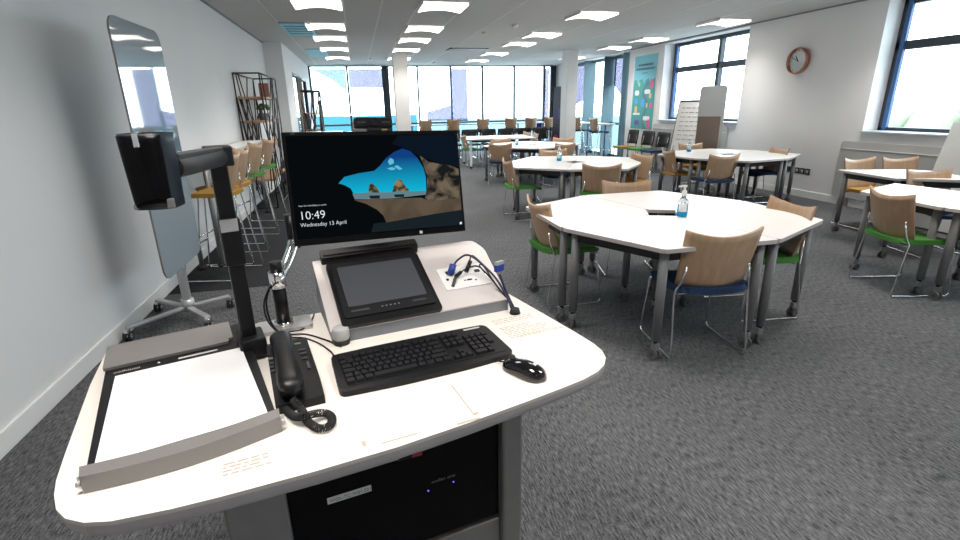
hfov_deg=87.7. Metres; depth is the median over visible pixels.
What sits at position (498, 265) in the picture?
cable
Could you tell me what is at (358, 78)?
window
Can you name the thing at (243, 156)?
bar stool
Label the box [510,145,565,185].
module
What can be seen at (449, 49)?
ceiling vent
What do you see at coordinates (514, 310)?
cable grommet
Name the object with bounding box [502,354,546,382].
mouse
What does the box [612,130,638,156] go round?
chair
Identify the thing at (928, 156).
panel
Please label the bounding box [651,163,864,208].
baseboard
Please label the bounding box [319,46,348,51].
ceiling light
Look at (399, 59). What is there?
column
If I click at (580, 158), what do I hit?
module
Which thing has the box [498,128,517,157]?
chair
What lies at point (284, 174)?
bar stool
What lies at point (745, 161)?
table
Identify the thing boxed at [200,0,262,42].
trim
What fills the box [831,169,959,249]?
module
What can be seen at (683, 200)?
label
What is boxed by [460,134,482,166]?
chair
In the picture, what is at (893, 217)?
chair
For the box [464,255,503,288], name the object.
cable
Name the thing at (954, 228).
table
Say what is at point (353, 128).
laptop
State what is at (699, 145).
chair
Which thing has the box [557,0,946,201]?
wall
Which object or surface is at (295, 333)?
power cable
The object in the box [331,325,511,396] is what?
keyboard
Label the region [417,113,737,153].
ground
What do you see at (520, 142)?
module
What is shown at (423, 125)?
bar stool
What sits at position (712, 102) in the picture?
whiteboard
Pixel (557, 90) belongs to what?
banner
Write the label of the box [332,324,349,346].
puck
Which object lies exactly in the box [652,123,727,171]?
panel
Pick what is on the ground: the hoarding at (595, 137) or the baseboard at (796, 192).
the hoarding at (595, 137)
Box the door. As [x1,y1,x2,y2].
[292,72,309,131]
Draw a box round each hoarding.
[316,115,417,131]
[431,114,676,148]
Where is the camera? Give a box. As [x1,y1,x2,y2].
[75,132,285,493]
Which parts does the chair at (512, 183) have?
backrest, sled leg, seat, sled leg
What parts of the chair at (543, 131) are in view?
backrest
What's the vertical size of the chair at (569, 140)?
0.818 m
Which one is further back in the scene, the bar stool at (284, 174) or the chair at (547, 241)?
the bar stool at (284, 174)
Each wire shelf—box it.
[232,72,287,208]
[300,90,324,131]
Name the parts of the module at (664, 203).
leg, leg, frame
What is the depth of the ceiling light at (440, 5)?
6.67 m
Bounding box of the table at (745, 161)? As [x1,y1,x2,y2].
[694,155,788,200]
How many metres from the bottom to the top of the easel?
1.541 m
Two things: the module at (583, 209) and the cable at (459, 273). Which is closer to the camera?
the cable at (459, 273)
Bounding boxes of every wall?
[0,0,280,430]
[262,42,313,165]
[307,65,557,117]
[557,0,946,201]
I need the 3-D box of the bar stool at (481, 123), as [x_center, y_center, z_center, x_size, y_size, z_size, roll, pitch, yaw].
[0.052,-4.020,15.190,0.475,1.164,0.558,-5,19,-12]
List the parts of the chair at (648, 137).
seat, backrest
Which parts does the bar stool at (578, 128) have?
backrest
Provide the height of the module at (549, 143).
0.720 m
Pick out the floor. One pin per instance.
(843, 423)
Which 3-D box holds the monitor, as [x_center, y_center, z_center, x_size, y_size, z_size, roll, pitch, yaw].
[-0.316,-0.265,1.567,0.548,0.339,0.111,-9,20,-22]
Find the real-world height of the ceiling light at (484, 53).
0.050 m
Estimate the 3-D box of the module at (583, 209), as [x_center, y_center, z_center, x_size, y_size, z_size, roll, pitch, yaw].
[0.752,-0.138,4.035,0.908,0.720,0.908,-10,20,-25]
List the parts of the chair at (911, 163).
backrest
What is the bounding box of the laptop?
[352,121,365,130]
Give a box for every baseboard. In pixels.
[0,177,280,459]
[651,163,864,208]
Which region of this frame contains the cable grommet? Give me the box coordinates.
[509,307,519,314]
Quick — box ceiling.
[204,0,857,64]
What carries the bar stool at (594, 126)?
on the floor
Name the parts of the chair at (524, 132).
backrest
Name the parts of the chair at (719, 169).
sled leg, seat, backrest, sled leg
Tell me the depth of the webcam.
1.53 m
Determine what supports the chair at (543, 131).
on the floor
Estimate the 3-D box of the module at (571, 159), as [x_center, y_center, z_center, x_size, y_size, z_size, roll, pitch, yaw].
[1.030,-1.367,7.766,0.908,0.720,0.908,4,19,15]
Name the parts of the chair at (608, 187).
sled leg, backrest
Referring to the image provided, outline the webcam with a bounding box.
[353,117,392,130]
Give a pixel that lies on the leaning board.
(949, 156)
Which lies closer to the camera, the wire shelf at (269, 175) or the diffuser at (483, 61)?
the wire shelf at (269, 175)
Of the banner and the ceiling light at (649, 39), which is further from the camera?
the banner
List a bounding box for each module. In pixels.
[482,143,525,182]
[500,141,548,177]
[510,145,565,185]
[514,156,578,201]
[526,195,648,321]
[536,142,580,181]
[567,162,640,197]
[575,156,640,187]
[586,191,741,292]
[658,151,721,195]
[675,149,756,196]
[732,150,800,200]
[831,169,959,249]
[849,183,959,294]
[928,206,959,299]
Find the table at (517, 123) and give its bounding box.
[411,121,547,153]
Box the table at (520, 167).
[512,161,572,219]
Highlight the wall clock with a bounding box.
[786,47,809,73]
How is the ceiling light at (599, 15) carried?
attached to the ceiling
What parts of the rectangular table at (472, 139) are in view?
leg, frame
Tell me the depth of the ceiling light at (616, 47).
12.06 m
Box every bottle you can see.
[515,134,518,144]
[556,145,561,160]
[677,185,688,216]
[687,138,691,151]
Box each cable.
[263,287,278,331]
[290,313,314,331]
[291,333,341,346]
[292,337,333,355]
[447,254,511,308]
[451,265,512,306]
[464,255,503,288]
[479,264,500,291]
[494,260,514,306]
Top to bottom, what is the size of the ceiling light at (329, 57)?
0.050 m
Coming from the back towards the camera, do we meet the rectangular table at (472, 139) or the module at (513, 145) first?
the rectangular table at (472, 139)
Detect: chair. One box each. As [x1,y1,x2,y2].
[457,130,462,159]
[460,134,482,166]
[461,129,481,159]
[480,129,495,159]
[488,143,511,184]
[490,137,512,176]
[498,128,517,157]
[502,157,541,220]
[515,128,530,157]
[517,131,531,158]
[517,132,538,159]
[525,194,600,308]
[532,127,552,155]
[537,148,569,201]
[544,142,575,186]
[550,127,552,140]
[553,137,573,142]
[580,163,621,195]
[596,179,651,275]
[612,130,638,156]
[619,152,654,182]
[626,131,654,168]
[639,226,763,359]
[640,132,670,169]
[662,147,695,191]
[677,142,713,191]
[687,153,740,198]
[702,195,817,321]
[742,146,789,202]
[830,156,879,229]
[848,185,955,296]
[869,156,918,222]
[887,168,959,257]
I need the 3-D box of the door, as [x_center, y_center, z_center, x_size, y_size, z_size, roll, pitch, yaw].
[-4.715,-3.959,13.426,0.122,2.320,3.400,-5,19,-12]
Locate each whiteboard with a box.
[106,15,234,341]
[680,85,727,189]
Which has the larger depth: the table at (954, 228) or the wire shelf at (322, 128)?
the wire shelf at (322, 128)
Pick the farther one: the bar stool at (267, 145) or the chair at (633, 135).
the chair at (633, 135)
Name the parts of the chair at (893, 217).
sled leg, backrest, seat, sled leg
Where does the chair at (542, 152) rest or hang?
on the floor
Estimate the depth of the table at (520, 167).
6.66 m
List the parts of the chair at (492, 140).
backrest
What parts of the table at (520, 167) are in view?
leg, frame, leg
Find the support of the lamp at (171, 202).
attached to the camera
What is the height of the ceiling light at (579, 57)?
0.050 m
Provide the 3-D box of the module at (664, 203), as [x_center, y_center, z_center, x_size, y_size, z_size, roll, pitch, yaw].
[1.564,-0.281,4.424,0.908,0.720,0.908,-10,20,-25]
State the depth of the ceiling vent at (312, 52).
12.19 m
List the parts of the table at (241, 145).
leg, leg, leg, leg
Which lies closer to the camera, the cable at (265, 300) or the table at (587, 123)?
the cable at (265, 300)
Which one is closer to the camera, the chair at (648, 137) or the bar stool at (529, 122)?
the chair at (648, 137)
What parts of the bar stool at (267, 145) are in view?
sled leg, backrest, seat, sled leg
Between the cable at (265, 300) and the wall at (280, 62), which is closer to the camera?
the cable at (265, 300)
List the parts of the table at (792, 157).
leg, leg, leg, leg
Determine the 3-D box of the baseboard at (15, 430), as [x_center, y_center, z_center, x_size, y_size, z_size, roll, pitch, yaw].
[-2.652,0.224,4.104,0.016,0.110,14.680,-5,19,-12]
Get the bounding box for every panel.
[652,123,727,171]
[831,141,941,205]
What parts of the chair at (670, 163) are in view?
backrest, seat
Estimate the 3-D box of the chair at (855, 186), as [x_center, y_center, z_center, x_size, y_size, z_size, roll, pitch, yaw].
[4.740,-0.949,6.112,0.492,0.818,0.508,-4,18,-10]
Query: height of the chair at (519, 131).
0.863 m
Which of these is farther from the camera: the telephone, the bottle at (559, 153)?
the bottle at (559, 153)
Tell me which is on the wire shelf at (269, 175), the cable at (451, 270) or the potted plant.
the potted plant
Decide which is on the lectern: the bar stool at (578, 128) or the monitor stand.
the monitor stand
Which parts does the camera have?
swing arm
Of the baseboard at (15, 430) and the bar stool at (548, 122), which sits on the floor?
the bar stool at (548, 122)
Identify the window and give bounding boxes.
[308,66,555,150]
[575,51,629,156]
[657,29,749,123]
[859,0,959,136]
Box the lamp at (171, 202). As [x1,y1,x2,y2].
[167,198,175,207]
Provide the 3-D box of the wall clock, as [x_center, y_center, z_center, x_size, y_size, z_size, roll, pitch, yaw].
[5.045,-3.314,7.924,0.100,0.400,0.400,-5,19,-12]
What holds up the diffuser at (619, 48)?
attached to the ceiling light at (616, 47)
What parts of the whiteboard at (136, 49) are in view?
post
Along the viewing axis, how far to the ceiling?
8.34 m
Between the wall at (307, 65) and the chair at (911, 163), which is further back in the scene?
the wall at (307, 65)
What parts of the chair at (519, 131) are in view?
backrest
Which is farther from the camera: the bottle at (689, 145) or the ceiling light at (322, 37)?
the ceiling light at (322, 37)
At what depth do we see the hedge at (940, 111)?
22.19 m
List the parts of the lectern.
glass door, connector plate, door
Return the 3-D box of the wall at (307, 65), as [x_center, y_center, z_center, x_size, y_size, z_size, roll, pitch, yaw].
[-1.353,-5.466,17.060,9.030,2.800,0.300,-5,19,-12]
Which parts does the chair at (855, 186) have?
sled leg, backrest, seat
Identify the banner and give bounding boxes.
[552,86,560,139]
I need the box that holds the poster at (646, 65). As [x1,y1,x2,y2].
[630,52,658,130]
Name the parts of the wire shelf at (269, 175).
shelf, shelf, shelf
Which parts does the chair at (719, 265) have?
sled leg, seat, backrest, sled leg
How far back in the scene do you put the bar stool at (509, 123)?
15.04 m
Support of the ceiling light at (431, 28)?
attached to the ceiling
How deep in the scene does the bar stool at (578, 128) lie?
14.26 m
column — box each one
[391,52,411,130]
[560,50,577,142]
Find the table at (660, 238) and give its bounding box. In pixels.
[563,215,777,359]
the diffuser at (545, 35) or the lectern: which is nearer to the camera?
the lectern
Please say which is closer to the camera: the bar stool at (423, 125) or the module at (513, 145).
the module at (513, 145)
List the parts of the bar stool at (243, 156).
seat, sled leg, backrest, sled leg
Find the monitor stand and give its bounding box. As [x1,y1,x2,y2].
[256,213,312,336]
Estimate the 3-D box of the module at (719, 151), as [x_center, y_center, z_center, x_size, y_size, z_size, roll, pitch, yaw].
[3.975,-1.662,8.499,0.908,0.720,0.908,-13,22,-33]
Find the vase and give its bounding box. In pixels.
[259,110,263,119]
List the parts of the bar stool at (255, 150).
sled leg, backrest, seat, sled leg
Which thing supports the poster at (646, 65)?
attached to the wall at (840, 93)
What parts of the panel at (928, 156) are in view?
rail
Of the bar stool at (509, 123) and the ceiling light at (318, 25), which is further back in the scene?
the bar stool at (509, 123)
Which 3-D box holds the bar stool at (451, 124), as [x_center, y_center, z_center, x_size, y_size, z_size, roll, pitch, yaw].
[-0.806,-3.943,15.003,0.475,1.164,0.557,-4,18,-8]
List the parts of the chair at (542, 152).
sled leg, backrest, seat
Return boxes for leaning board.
[915,122,959,232]
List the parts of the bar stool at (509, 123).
backrest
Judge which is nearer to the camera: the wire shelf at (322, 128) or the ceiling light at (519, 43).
the ceiling light at (519, 43)
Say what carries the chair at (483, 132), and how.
on the floor
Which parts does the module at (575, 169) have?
leg, frame, leg, leg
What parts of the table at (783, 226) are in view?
leg, frame, leg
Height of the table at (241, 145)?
1.070 m
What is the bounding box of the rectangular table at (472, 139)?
[463,135,535,168]
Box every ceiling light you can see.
[289,0,342,10]
[304,22,345,30]
[312,35,347,41]
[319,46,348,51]
[325,56,349,59]
[392,48,420,52]
[397,37,431,43]
[404,24,443,32]
[417,0,469,12]
[464,59,488,62]
[480,52,508,55]
[502,41,536,46]
[521,31,562,38]
[558,56,585,59]
[564,10,619,20]
[596,45,631,50]
[628,37,669,42]
[696,18,751,26]
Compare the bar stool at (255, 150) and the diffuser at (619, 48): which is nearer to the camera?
the bar stool at (255, 150)
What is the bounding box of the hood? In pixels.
[116,132,184,209]
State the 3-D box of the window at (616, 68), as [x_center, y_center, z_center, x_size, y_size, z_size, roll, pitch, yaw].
[3.550,-4.931,15.215,0.360,2.760,4.280,-5,19,-12]
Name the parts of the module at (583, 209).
leg, frame, leg, leg, leg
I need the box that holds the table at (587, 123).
[581,122,614,155]
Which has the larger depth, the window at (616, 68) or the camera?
the window at (616, 68)
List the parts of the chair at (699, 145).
backrest, seat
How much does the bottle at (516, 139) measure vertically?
0.225 m
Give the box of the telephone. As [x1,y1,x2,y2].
[266,331,336,432]
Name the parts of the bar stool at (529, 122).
backrest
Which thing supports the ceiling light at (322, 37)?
attached to the ceiling
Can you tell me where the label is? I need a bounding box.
[678,196,688,204]
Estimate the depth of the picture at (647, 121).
12.24 m
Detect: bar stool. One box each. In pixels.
[185,148,263,282]
[195,145,269,265]
[219,140,279,244]
[236,136,287,228]
[281,159,286,184]
[419,119,431,130]
[447,118,461,157]
[473,118,488,157]
[505,117,516,155]
[525,117,538,155]
[544,116,552,129]
[575,117,593,155]
[585,118,610,155]
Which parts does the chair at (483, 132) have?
backrest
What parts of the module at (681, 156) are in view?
leg, leg, frame, leg, leg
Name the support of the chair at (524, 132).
on the floor
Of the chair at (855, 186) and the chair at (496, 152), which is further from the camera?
the chair at (496, 152)
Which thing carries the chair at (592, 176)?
on the floor
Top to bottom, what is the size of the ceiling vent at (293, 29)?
0.020 m
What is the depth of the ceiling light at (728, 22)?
8.45 m
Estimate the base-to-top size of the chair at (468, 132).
0.863 m
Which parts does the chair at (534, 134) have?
backrest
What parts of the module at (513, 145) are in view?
leg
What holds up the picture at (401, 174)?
attached to the monitor
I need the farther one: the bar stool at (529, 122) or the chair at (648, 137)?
the bar stool at (529, 122)
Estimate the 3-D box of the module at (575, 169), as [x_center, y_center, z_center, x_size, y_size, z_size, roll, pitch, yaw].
[1.661,-1.027,6.694,0.908,0.720,0.908,4,19,15]
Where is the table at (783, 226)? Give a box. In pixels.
[675,201,822,343]
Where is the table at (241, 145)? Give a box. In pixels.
[197,140,270,270]
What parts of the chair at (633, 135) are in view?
seat, backrest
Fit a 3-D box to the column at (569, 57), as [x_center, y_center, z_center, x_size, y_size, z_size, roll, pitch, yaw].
[2.331,-4.271,13.207,0.280,2.800,0.400,-5,19,-12]
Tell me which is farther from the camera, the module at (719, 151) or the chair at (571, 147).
the chair at (571, 147)
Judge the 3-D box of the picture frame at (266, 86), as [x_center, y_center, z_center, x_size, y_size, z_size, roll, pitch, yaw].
[-3.660,-3.049,8.475,0.160,0.220,0.015,-5,19,-12]
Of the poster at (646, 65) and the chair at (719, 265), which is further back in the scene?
the poster at (646, 65)
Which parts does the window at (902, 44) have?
sill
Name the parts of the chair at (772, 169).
sled leg, seat, sled leg, backrest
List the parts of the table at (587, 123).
leg, leg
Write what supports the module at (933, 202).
on the floor
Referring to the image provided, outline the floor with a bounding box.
[0,150,959,539]
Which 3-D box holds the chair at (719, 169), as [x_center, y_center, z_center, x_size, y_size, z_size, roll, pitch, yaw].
[3.336,-1.269,7.168,0.492,0.818,0.508,-4,18,-8]
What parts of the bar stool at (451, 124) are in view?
backrest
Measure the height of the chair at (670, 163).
0.818 m
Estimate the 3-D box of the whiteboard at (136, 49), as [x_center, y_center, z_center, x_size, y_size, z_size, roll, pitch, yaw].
[-2.241,-0.588,3.467,0.602,2.035,0.800,-5,19,-12]
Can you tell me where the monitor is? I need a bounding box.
[281,130,465,246]
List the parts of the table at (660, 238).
leg, leg, leg, frame, leg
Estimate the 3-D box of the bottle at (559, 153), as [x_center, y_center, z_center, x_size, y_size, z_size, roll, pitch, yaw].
[1.146,-1.695,7.239,0.079,0.225,0.074,7,20,23]
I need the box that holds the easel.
[662,100,698,184]
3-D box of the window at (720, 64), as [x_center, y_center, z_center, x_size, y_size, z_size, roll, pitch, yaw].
[4.654,-3.945,10.382,0.410,1.660,2.630,-5,19,-12]
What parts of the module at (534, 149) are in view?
frame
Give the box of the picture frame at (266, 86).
[258,83,269,96]
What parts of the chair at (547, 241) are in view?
backrest, sled leg, seat, sled leg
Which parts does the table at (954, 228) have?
leg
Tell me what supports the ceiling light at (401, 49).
attached to the ceiling
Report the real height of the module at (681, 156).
0.720 m
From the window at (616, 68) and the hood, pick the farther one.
the window at (616, 68)
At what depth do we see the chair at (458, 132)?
14.42 m
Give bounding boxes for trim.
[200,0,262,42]
[630,0,865,49]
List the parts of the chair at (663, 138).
seat, backrest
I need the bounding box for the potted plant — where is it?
[256,103,269,119]
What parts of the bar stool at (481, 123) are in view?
backrest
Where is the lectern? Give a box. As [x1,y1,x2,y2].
[54,239,605,539]
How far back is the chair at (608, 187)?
4.74 m
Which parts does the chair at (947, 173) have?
sled leg, backrest, seat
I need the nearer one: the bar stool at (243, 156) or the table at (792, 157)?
the bar stool at (243, 156)
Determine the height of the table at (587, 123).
0.980 m
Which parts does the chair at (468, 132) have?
backrest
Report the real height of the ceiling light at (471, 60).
0.050 m
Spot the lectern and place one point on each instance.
(439, 458)
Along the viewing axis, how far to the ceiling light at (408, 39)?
9.97 m
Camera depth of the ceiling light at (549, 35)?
9.59 m
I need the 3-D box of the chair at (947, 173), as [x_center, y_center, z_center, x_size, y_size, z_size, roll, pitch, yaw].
[4.546,-0.574,4.981,0.492,0.818,0.508,-1,18,-1]
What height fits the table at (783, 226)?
0.720 m
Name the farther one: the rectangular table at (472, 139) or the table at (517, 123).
the table at (517, 123)
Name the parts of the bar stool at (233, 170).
sled leg, seat, sled leg, backrest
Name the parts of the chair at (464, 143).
backrest, seat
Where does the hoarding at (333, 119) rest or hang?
on the ground
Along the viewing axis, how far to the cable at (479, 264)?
1.56 m
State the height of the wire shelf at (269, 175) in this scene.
2.038 m
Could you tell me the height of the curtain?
2.200 m
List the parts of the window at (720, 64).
sill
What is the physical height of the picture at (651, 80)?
0.220 m
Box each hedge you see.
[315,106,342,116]
[888,94,959,128]
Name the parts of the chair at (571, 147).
backrest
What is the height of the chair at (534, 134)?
0.818 m
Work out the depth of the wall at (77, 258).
3.15 m
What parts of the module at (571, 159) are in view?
leg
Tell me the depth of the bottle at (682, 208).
3.54 m
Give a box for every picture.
[339,134,462,231]
[646,120,649,128]
[650,79,653,88]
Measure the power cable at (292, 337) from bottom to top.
0.005 m
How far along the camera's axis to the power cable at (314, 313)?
1.42 m
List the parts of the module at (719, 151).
leg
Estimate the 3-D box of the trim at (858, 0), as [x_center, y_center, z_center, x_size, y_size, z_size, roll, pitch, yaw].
[5.616,-3.270,5.510,0.020,0.020,15.600,-5,19,-12]
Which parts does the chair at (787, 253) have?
sled leg, sled leg, seat, backrest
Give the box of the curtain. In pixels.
[296,76,307,131]
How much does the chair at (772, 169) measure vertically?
0.818 m
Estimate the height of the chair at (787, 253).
0.818 m
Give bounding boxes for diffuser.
[465,60,487,62]
[522,33,560,38]
[600,46,629,50]
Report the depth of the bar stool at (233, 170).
4.60 m
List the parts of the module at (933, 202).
leg, leg, leg, frame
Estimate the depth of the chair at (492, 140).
11.29 m
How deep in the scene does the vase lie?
8.02 m
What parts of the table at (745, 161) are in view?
leg, leg, frame, leg, leg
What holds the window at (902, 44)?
in the wall at (840, 93)
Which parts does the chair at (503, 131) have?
backrest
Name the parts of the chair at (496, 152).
sled leg, seat, backrest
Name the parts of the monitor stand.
post, plate, arm, elbow post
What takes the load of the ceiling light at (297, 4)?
attached to the ceiling
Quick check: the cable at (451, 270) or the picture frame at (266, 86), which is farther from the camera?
the picture frame at (266, 86)
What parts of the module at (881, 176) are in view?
leg, frame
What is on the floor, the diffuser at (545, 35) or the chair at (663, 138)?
the chair at (663, 138)
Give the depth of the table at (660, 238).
3.13 m
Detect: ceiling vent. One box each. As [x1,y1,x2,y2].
[278,22,315,35]
[305,49,328,56]
[446,48,488,50]
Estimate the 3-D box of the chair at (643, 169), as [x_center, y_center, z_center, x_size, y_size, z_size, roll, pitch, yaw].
[2.162,-1.266,7.226,0.508,0.818,0.492,-9,20,-22]
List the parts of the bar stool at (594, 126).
sled leg, backrest, seat, sled leg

